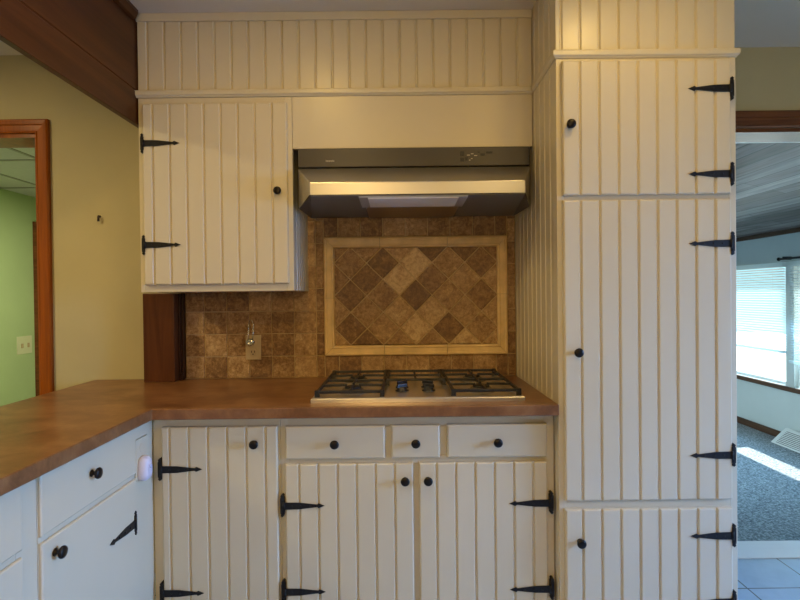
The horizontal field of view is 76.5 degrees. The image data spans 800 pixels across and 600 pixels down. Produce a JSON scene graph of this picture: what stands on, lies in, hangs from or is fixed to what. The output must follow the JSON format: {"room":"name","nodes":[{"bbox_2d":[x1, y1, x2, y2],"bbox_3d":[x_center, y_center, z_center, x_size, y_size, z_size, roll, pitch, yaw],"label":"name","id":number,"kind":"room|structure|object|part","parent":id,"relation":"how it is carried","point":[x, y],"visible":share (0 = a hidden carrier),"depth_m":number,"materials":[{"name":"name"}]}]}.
{"room":"kitchen","nodes":[
{"label":"kitchen","id":0,"kind":"room"},
{"bbox_2d":[0,189,35,405],"bbox_3d":[-3.665,-0.010,5.053,0.120,2.600,5.040,-1,1,0],"label":"wall","id":1,"kind":"structure","parent":0,"point":[17,210],"depth_m":4.76,"materials":[{"name":"green paint"}]},
{"bbox_2d":[17,335,31,354],"bbox_3d":[-3.589,0.431,4.858,0.022,0.170,0.190,-1,1,0],"label":"light switch","id":2,"kind":"object","parent":1,"relation":"attached to","point":[24,343],"visible":1,"depth_m":4.85,"materials":[{"name":"beige plastic"}]},
{"bbox_2d":[32,222,38,395],"bbox_3d":[-3.580,0.255,5.411,0.045,2.060,0.830,-1,1,0],"label":"door","id":3,"kind":"structure","parent":1,"relation":"in","point":[34,223],"depth_m":5.00,"materials":[{"name":"brown wood"}]},
{"bbox_2d":[0,148,35,197],"bbox_3d":[-2.368,-1.177,5.044,2.500,0.295,5.040,-1,1,0],"label":"ceiling","id":4,"kind":"structure","parent":0,"point":[22,170],"depth_m":3.97,"materials":[{"name":"paint"}]},
{"bbox_2d":[0,148,35,188],"bbox_3d":[-2.366,-1.027,5.045,2.500,0.008,5.040,-1,1,0],"label":"trim","id":5,"kind":"structure","parent":4,"relation":"attached to","point":[12,149],"depth_m":4.08,"materials":[{"name":"beige"}]},
{"bbox_2d":[0,47,799,569],"bbox_3d":[-0.102,0.057,2.458,6.400,2.435,0.160,-1,1,0],"label":"wall","id":6,"kind":"structure","parent":0,"point":[98,296],"depth_m":2.37,"materials":[{"name":"beige paint"}]},
{"bbox_2d":[0,119,53,394],"bbox_3d":[-2.117,0.231,2.447,0.989,2.132,0.181,-1,1,0],"label":"trim","id":7,"kind":"structure","parent":6,"relation":"attached to","point":[14,133],"depth_m":2.36,"materials":[{"name":"brown wood"}]},
{"bbox_2d":[138,97,307,292],"bbox_3d":[-0.739,-0.424,2.176,0.616,0.778,0.365,-1,1,0],"label":"upper cabinet","id":8,"kind":"object","parent":6,"relation":"attached to","point":[220,211],"visible":0.96,"depth_m":2.02,"materials":[{"name":"beige paint"}]},
{"bbox_3d":[-0.485,-0.433,2.008,0.032,0.032,0.027,-1,1,0],"label":"knob","id":9,"kind":"part","parent":8,"relation":"part of","materials":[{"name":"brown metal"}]},
{"bbox_3d":[-0.436,-0.428,2.208,0.012,0.778,0.301,-1,1,0],"label":"panel","id":10,"kind":"part","parent":8,"relation":"part of","materials":[{"name":"beige paint"}]},
{"bbox_2d":[185,215,515,378],"bbox_3d":[-0.232,-0.032,2.364,1.540,0.783,0.024,-1,1,0],"label":"tile backsplash","id":11,"kind":"structure","parent":6,"relation":"attached to","point":[418,293],"depth_m":2.36,"materials":[{"name":"brown tile"}]},
{"bbox_2d":[245,335,260,359],"bbox_3d":[-0.683,0.220,2.361,0.072,0.116,0.010,-1,1,0],"label":"wall outlet","id":12,"kind":"object","parent":11,"relation":"attached to","point":[253,352],"visible":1,"depth_m":2.36,"materials":[{"name":"beige plastic"}]},
{"bbox_2d":[246,320,253,345],"bbox_3d":[-0.695,0.153,2.353,0.035,0.124,0.022,-1,1,0],"label":"chain","id":13,"kind":"object","parent":12,"relation":"hanging from","point":[249,342],"visible":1,"depth_m":2.34,"materials":[{"name":"silver metal"}]},
{"bbox_2d":[250,349,256,355],"bbox_3d":[-0.682,0.242,2.358,0.033,0.033,0.003,-1,1,0],"label":"socket","id":14,"kind":"object","parent":12,"relation":"attached to","point":[253,352],"depth_m":2.36,"materials":[{"name":"brown plastic"}]},
{"bbox_2d":[298,146,529,217],"bbox_3d":[0.056,-0.491,2.124,0.927,0.238,0.444,-1,1,0],"label":"range hood","id":15,"kind":"object","parent":6,"relation":"attached to","point":[433,181],"visible":1,"depth_m":2.02,"materials":[{"name":"grey metal"}]},
{"bbox_3d":[0.050,-0.389,2.007,0.413,0.011,0.188,-1,1,0],"label":"lamp frame","id":16,"kind":"part","parent":15,"relation":"part of","materials":[{"name":"grey"}]},
{"bbox_3d":[0.055,-0.572,2.041,0.927,0.074,0.024,-1,1,0],"label":"control panel","id":17,"kind":"part","parent":15,"relation":"part of","materials":[{"name":"grey metal"}]},
{"bbox_2d":[735,110,799,141],"bbox_3d":[1.850,0.186,2.450,1.354,2.135,0.181,-1,1,0],"label":"trim","id":18,"kind":"structure","parent":6,"relation":"attached to","point":[768,125],"depth_m":2.36,"materials":[{"name":"brown wood"}]},
{"bbox_2d":[0,0,799,54],"bbox_3d":[2.836,-1.232,0.298,12.300,0.120,4.460,-1,1,0],"label":"ceiling","id":19,"kind":"structure","parent":0,"point":[757,23],"depth_m":2.01,"materials":[{"name":"paint"}]},
{"bbox_2d":[0,0,138,127],"bbox_3d":[-1.054,-0.908,0.222,0.048,0.439,4.289,-1,1,0],"label":"ceiling beam","id":20,"kind":"structure","parent":19,"relation":"attached to","point":[91,46],"depth_m":1.70,"materials":[{"name":"brown wood"}]},
{"bbox_3d":[-1.047,-1.106,0.040,0.029,0.039,3.930,-1,1,0],"label":"moulding","id":21,"kind":"part","parent":20,"relation":"part of","materials":[{"name":"brown wood"}]},
{"bbox_2d":[134,9,532,98],"bbox_3d":[-0.269,-0.988,2.194,1.593,0.335,0.345,-1,1,0],"label":"soffit","id":22,"kind":"structure","parent":19,"relation":"attached to","point":[410,52],"depth_m":2.04,"materials":[{"name":"beige paint"}]},
{"bbox_3d":[-0.267,-0.833,2.030,1.593,0.029,0.015,-1,1,0],"label":"moulding","id":23,"kind":"part","parent":22,"relation":"part of","materials":[{"name":"beige paint"}]},
{"bbox_3d":[-0.265,-1.137,2.030,1.583,0.032,0.009,-1,1,0],"label":"rail","id":24,"kind":"part","parent":22,"relation":"part of","materials":[{"name":"beige paint"}]},
{"bbox_2d":[292,94,531,149],"bbox_3d":[0.049,-0.717,2.048,0.964,0.210,0.021,-1,1,0],"label":"cover","id":25,"kind":"object","parent":22,"relation":"attached to","point":[503,120],"visible":0.98,"depth_m":2.04,"materials":[{"name":"beige paint"}]},
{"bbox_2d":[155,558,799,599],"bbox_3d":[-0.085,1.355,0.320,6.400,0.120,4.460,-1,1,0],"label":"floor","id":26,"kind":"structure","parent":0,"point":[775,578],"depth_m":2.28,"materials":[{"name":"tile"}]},
{"bbox_2d":[0,479,37,599],"bbox_3d":[-1.114,0.861,0.924,0.555,0.878,0.601,-1,1,0],"label":"base cabinet","id":27,"kind":"object","parent":26,"relation":"on","point":[18,530],"visible":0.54,"depth_m":1.15,"materials":[{"name":"beige paint"}]},
{"bbox_3d":[-0.871,0.501,0.897,0.008,0.154,0.537,-1,1,0],"label":"drawer","id":28,"kind":"part","parent":27,"relation":"part of","materials":[{"name":"beige paint"}]},
{"bbox_3d":[-0.867,0.869,0.901,0.008,0.549,0.537,-1,1,0],"label":"door","id":29,"kind":"part","parent":27,"relation":"part of","materials":[{"name":"beige paint"}]},
{"bbox_2d":[36,420,154,599],"bbox_3d":[-1.114,0.856,1.514,0.555,0.878,0.573,-1,1,0],"label":"base cabinet","id":30,"kind":"object","parent":26,"relation":"on","point":[95,522],"visible":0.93,"depth_m":1.46,"materials":[{"name":"beige paint"}]},
{"bbox_3d":[-0.852,0.632,1.273,0.027,0.032,0.032,-1,1,0],"label":"knob","id":31,"kind":"part","parent":30,"relation":"part of","materials":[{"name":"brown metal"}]},
{"bbox_3d":[-0.871,0.495,1.447,0.008,0.154,0.443,-1,1,0],"label":"drawer","id":32,"kind":"part","parent":30,"relation":"part of","materials":[{"name":"beige paint"}]},
{"bbox_3d":[-0.867,0.863,1.451,0.008,0.549,0.443,-1,1,0],"label":"door","id":33,"kind":"part","parent":30,"relation":"part of","materials":[{"name":"beige paint"}]},
{"bbox_3d":[-0.854,0.487,1.427,0.027,0.032,0.032,-1,1,0],"label":"knob","id":34,"kind":"part","parent":30,"relation":"part of","materials":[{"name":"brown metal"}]},
{"bbox_2d":[135,434,146,481],"bbox_3d":[-0.871,0.531,1.709,0.008,0.138,0.076,-1,1,0],"label":"outlet","id":35,"kind":"object","parent":30,"relation":"attached to","point":[141,443],"visible":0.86,"depth_m":1.70,"materials":[{"name":"beige paint"}]},
{"bbox_2d":[140,442,144,451],"bbox_3d":[-0.869,0.495,1.709,0.002,0.032,0.032,-1,1,0],"label":"socket","id":36,"kind":"object","parent":35,"relation":"attached to","point":[142,444],"depth_m":1.71,"materials":[{"name":"beige paint"}]},
{"bbox_2d":[138,455,152,480],"bbox_3d":[-0.852,0.562,1.702,0.036,0.082,0.054,-1,1,0],"label":"night light","id":37,"kind":"object","parent":35,"relation":"attached to","point":[145,464],"visible":1,"depth_m":1.68,"materials":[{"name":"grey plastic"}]},
{"bbox_2d":[153,419,282,599],"bbox_3d":[-0.646,0.845,2.061,0.452,0.878,0.607,-1,1,0],"label":"base cabinet","id":38,"kind":"object","parent":26,"relation":"on","point":[218,487],"visible":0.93,"depth_m":1.78,"materials":[{"name":"beige paint"}]},
{"bbox_3d":[-0.509,0.503,1.768,0.032,0.032,0.026,-1,1,0],"label":"knob","id":39,"kind":"part","parent":38,"relation":"part of","materials":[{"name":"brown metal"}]},
{"bbox_2d":[280,416,554,599],"bbox_3d":[0.065,0.838,2.062,0.968,0.878,0.607,-1,1,0],"label":"base cabinet","id":40,"kind":"object","parent":26,"relation":"on","point":[391,508],"visible":0.95,"depth_m":1.78,"materials":[{"name":"beige paint"}]},
{"bbox_2d":[0,375,558,495],"bbox_3d":[-0.441,0.394,1.080,1.972,0.038,2.599,-1,1,0],"label":"countertop","id":41,"kind":"structure","parent":40,"relation":"on","point":[40,434],"depth_m":1.73,"materials":[{"name":"brown laminate"}]},
{"bbox_2d":[143,293,186,381],"bbox_3d":[-1.079,0.170,2.331,0.157,0.400,0.091,-1,1,0],"label":"wooden post","id":42,"kind":"object","parent":41,"relation":"on","point":[164,314],"visible":1,"depth_m":2.29,"materials":[{"name":"brown wood"}]},
{"bbox_2d":[311,368,524,402],"bbox_3d":[0.063,0.338,2.059,0.760,0.043,0.522,-1,1,0],"label":"gas cooktop","id":43,"kind":"object","parent":41,"relation":"in","point":[386,387],"visible":1,"depth_m":1.94,"materials":[{"name":"silver metal"}]},
{"bbox_3d":[-0.180,0.344,1.940,0.115,0.014,0.115,-1,1,0],"label":"burner","id":44,"kind":"part","parent":43,"relation":"part of","materials":[{"name":"black metal"}]},
{"bbox_3d":[-0.180,0.342,2.175,0.115,0.014,0.115,-1,1,0],"label":"burner","id":45,"kind":"part","parent":43,"relation":"part of","materials":[{"name":"black metal"}]},
{"bbox_3d":[0.008,0.335,2.022,0.052,0.026,0.052,-1,1,0],"label":"knob","id":46,"kind":"part","parent":43,"relation":"part of","materials":[{"name":"black plastic"}]},
{"bbox_3d":[0.008,0.336,1.950,0.052,0.026,0.052,-1,1,0],"label":"knob","id":47,"kind":"part","parent":43,"relation":"part of","materials":[{"name":"black plastic"}]},
{"bbox_3d":[0.110,0.334,2.022,0.052,0.026,0.052,-1,1,0],"label":"knob","id":48,"kind":"part","parent":43,"relation":"part of","materials":[{"name":"black plastic"}]},
{"bbox_3d":[0.110,0.335,1.950,0.052,0.026,0.052,-1,1,0],"label":"knob","id":49,"kind":"part","parent":43,"relation":"part of","materials":[{"name":"black plastic"}]},
{"bbox_3d":[0.310,0.336,2.175,0.115,0.014,0.115,-1,1,0],"label":"burner","id":50,"kind":"part","parent":43,"relation":"part of","materials":[{"name":"black metal"}]},
{"bbox_3d":[0.310,0.338,1.940,0.115,0.014,0.115,-1,1,0],"label":"burner","id":51,"kind":"part","parent":43,"relation":"part of","materials":[{"name":"black metal"}]},
{"bbox_3d":[-0.228,0.503,1.768,0.032,0.032,0.026,-1,1,0],"label":"knob","id":52,"kind":"part","parent":40,"relation":"part of","materials":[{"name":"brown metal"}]},
{"bbox_3d":[-0.228,0.501,1.790,0.351,0.116,0.018,-1,1,0],"label":"drawer","id":53,"kind":"part","parent":40,"relation":"part of","materials":[{"name":"beige paint"}]},
{"bbox_3d":[-0.176,0.851,1.793,0.450,0.552,0.018,-1,1,0],"label":"door","id":54,"kind":"part","parent":40,"relation":"part of","materials":[{"name":"beige paint"}]},
{"bbox_3d":[0.018,0.632,1.769,0.032,0.032,0.026,-1,1,0],"label":"knob","id":55,"kind":"part","parent":40,"relation":"part of","materials":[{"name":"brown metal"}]},
{"bbox_3d":[0.055,0.498,1.790,0.171,0.116,0.018,-1,1,0],"label":"drawer","id":56,"kind":"part","parent":40,"relation":"part of","materials":[{"name":"beige paint"}]},
{"bbox_3d":[0.055,0.500,1.768,0.032,0.032,0.026,-1,1,0],"label":"knob","id":57,"kind":"part","parent":40,"relation":"part of","materials":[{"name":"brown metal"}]},
{"bbox_3d":[0.098,0.631,1.769,0.032,0.032,0.026,-1,1,0],"label":"knob","id":58,"kind":"part","parent":40,"relation":"part of","materials":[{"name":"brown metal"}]},
{"bbox_3d":[0.295,0.846,1.794,0.450,0.552,0.018,-1,1,0],"label":"door","id":59,"kind":"part","parent":40,"relation":"part of","materials":[{"name":"beige paint"}]},
{"bbox_3d":[0.341,0.494,1.790,0.351,0.116,0.018,-1,1,0],"label":"drawer","id":60,"kind":"part","parent":40,"relation":"part of","materials":[{"name":"beige paint"}]},
{"bbox_3d":[0.342,0.497,1.768,0.032,0.032,0.026,-1,1,0],"label":"knob","id":61,"kind":"part","parent":40,"relation":"part of","materials":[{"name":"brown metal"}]},
{"bbox_2d":[515,0,740,599],"bbox_3d":[0.850,0.051,2.039,0.638,2.434,0.678,-1,1,0],"label":"pantry cabinet","id":62,"kind":"object","parent":26,"relation":"on","point":[625,239],"visible":0.94,"depth_m":1.73,"materials":[{"name":"beige paint"}]},
{"bbox_3d":[0.548,0.004,2.070,0.012,2.334,0.614,-1,1,0],"label":"panel","id":63,"kind":"part","parent":62,"relation":"part of","materials":[{"name":"beige paint"}]},
{"bbox_3d":[0.575,-0.592,1.707,0.032,0.032,0.027,-1,1,0],"label":"knob","id":64,"kind":"part","parent":62,"relation":"part of","materials":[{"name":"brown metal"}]},
{"bbox_3d":[0.604,0.178,1.714,0.032,0.032,0.027,-1,1,0],"label":"knob","id":65,"kind":"part","parent":62,"relation":"part of","materials":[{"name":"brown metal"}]},
{"bbox_3d":[0.615,0.825,1.721,0.032,0.032,0.027,-1,1,0],"label":"knob","id":66,"kind":"part","parent":62,"relation":"part of","materials":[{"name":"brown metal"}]},
{"bbox_3d":[0.840,-0.846,2.038,0.638,0.028,0.624,-1,1,0],"label":"moulding","id":67,"kind":"part","parent":62,"relation":"part of","materials":[{"name":"beige paint"}]},
{"bbox_3d":[0.838,-0.997,1.744,0.614,0.332,0.018,-1,1,0],"label":"panel","id":68,"kind":"part","parent":62,"relation":"part of","materials":[{"name":"beige paint"}]},
{"bbox_3d":[0.838,-0.587,1.730,0.572,0.456,0.018,-1,1,0],"label":"door","id":69,"kind":"part","parent":62,"relation":"part of","materials":[{"name":"beige paint"}]},
{"bbox_3d":[0.847,0.171,1.737,0.572,1.027,0.018,-1,1,0],"label":"door","id":70,"kind":"part","parent":62,"relation":"part of","materials":[{"name":"beige paint"}]},
{"bbox_3d":[0.855,0.906,1.744,0.572,0.385,0.018,-1,1,0],"label":"door","id":71,"kind":"part","parent":62,"relation":"part of","materials":[{"name":"beige paint"}]},
{"bbox_2d":[736,143,799,237],"bbox_3d":[2.731,-1.284,5.598,4.500,1.245,6.139,-1,1,0],"label":"ceiling","id":72,"kind":"structure","parent":0,"point":[767,174],"depth_m":4.74,"materials":[{"name":"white paint"}]},
{"bbox_2d":[736,232,799,431],"bbox_3d":[4.560,0.419,5.566,0.120,2.450,6.040,-1,1,0],"label":"wall","id":73,"kind":"structure","parent":0,"point":[774,408],"depth_m":6.05,"materials":[{"name":"white paint"}]},
{"bbox_2d":[737,416,780,436],"bbox_3d":[4.504,1.601,5.662,0.018,0.085,5.870,-1,1,0],"label":"baseboard","id":74,"kind":"structure","parent":73,"relation":"attached to","point":[746,422],"depth_m":6.36,"materials":[{"name":"brown wood"}]},
{"bbox_2d":[736,262,786,352],"bbox_3d":[4.465,0.081,6.848,0.050,1.062,1.930,-1,1,0],"label":"window blind","id":75,"kind":"object","parent":73,"relation":"attached to","point":[778,264],"visible":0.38,"depth_m":6.26,"materials":[{"name":"white plastic"}]},
{"bbox_3d":[4.471,0.597,6.852,0.034,0.030,1.910,-1,1,0],"label":"rail","id":76,"kind":"part","parent":75,"relation":"part of","materials":[{"name":"white plastic"}]},
{"bbox_3d":[4.466,0.100,6.083,0.002,0.980,0.002,-1,1,0],"label":"cord","id":77,"kind":"part","parent":75,"relation":"part of","materials":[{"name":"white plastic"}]},
{"bbox_2d":[737,370,785,384],"bbox_3d":[4.567,0.276,6.849,0.040,1.430,1.870,-1,1,0],"label":"window sill","id":78,"kind":"structure","parent":73,"relation":"in","point":[738,371],"depth_m":6.38,"materials":[{"name":"white paint"}]},
{"bbox_2d":[736,227,799,241],"bbox_3d":[4.471,-0.786,5.639,0.029,0.049,5.870,-1,1,0],"label":"trim","id":79,"kind":"structure","parent":73,"relation":"attached to","point":[794,230],"depth_m":6.12,"materials":[{"name":"grey wood"}]},
{"bbox_2d":[737,375,799,393],"bbox_3d":[4.491,1.030,5.867,0.030,0.053,4.050,-1,1,0],"label":"trim","id":80,"kind":"structure","parent":73,"relation":"attached to","point":[761,382],"depth_m":6.15,"materials":[{"name":"brown wood"}]},
{"bbox_2d":[777,256,799,260],"bbox_3d":[4.434,-0.468,5.146,0.111,0.047,1.538,-1,1,0],"label":"curtain rod","id":81,"kind":"object","parent":73,"relation":"attached to","point":[797,257],"visible":1,"depth_m":5.78,"materials":[{"name":"black metal"}]},
{"bbox_2d":[787,261,799,364],"bbox_3d":[4.468,0.150,4.863,0.050,1.162,1.920,-1,1,0],"label":"window blind","id":82,"kind":"object","parent":73,"relation":"attached to","point":[790,263],"visible":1,"depth_m":5.74,"materials":[{"name":"white plastic"}]},
{"bbox_3d":[4.474,0.716,4.868,0.034,0.030,1.900,-1,1,0],"label":"rail","id":83,"kind":"part","parent":82,"relation":"part of","materials":[{"name":"white plastic"}]},
{"bbox_2d":[798,266,799,387],"bbox_3d":[4.569,0.295,4.864,0.040,1.430,1.860,-1,1,0],"label":"window","id":84,"kind":"structure","parent":73,"relation":"in","point":[798,266],"depth_m":5.79,"materials":[{"name":"white paint"}]},
{"bbox_2d":[736,142,799,142],"bbox_3d":[2.500,0.169,2.627,4.000,3.050,0.169,-1,1,0],"label":"wall","id":85,"kind":"structure","parent":0,"point":[736,142],"depth_m":2.69,"materials":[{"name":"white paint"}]},
{"bbox_2d":[738,540,799,558],"bbox_3d":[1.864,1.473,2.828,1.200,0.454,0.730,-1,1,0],"label":"trim","id":86,"kind":"structure","parent":85,"relation":"attached to","point":[791,548],"depth_m":2.54,"materials":[{"name":"white paint"}]},
{"bbox_2d":[737,423,799,540],"bbox_3d":[2.564,1.725,5.661,3.900,0.120,5.870,-1,1,0],"label":"floor","id":87,"kind":"structure","parent":0,"point":[768,473],"depth_m":4.47,"materials":[{"name":"carpet"}]},
{"bbox_2d":[771,428,799,452],"bbox_3d":[4.393,1.565,5.586,0.200,0.159,0.580,-1,1,0],"label":"floor vent","id":88,"kind":"object","parent":87,"relation":"in","point":[788,438],"visible":1,"depth_m":5.71,"materials":[{"name":"white metal"}]},
{"label":"outside","id":89,"kind":"structure","parent":0,"visible":0},
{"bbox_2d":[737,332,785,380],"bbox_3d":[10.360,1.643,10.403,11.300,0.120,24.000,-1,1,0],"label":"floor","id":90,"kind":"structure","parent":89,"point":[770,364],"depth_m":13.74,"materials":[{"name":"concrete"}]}
]}

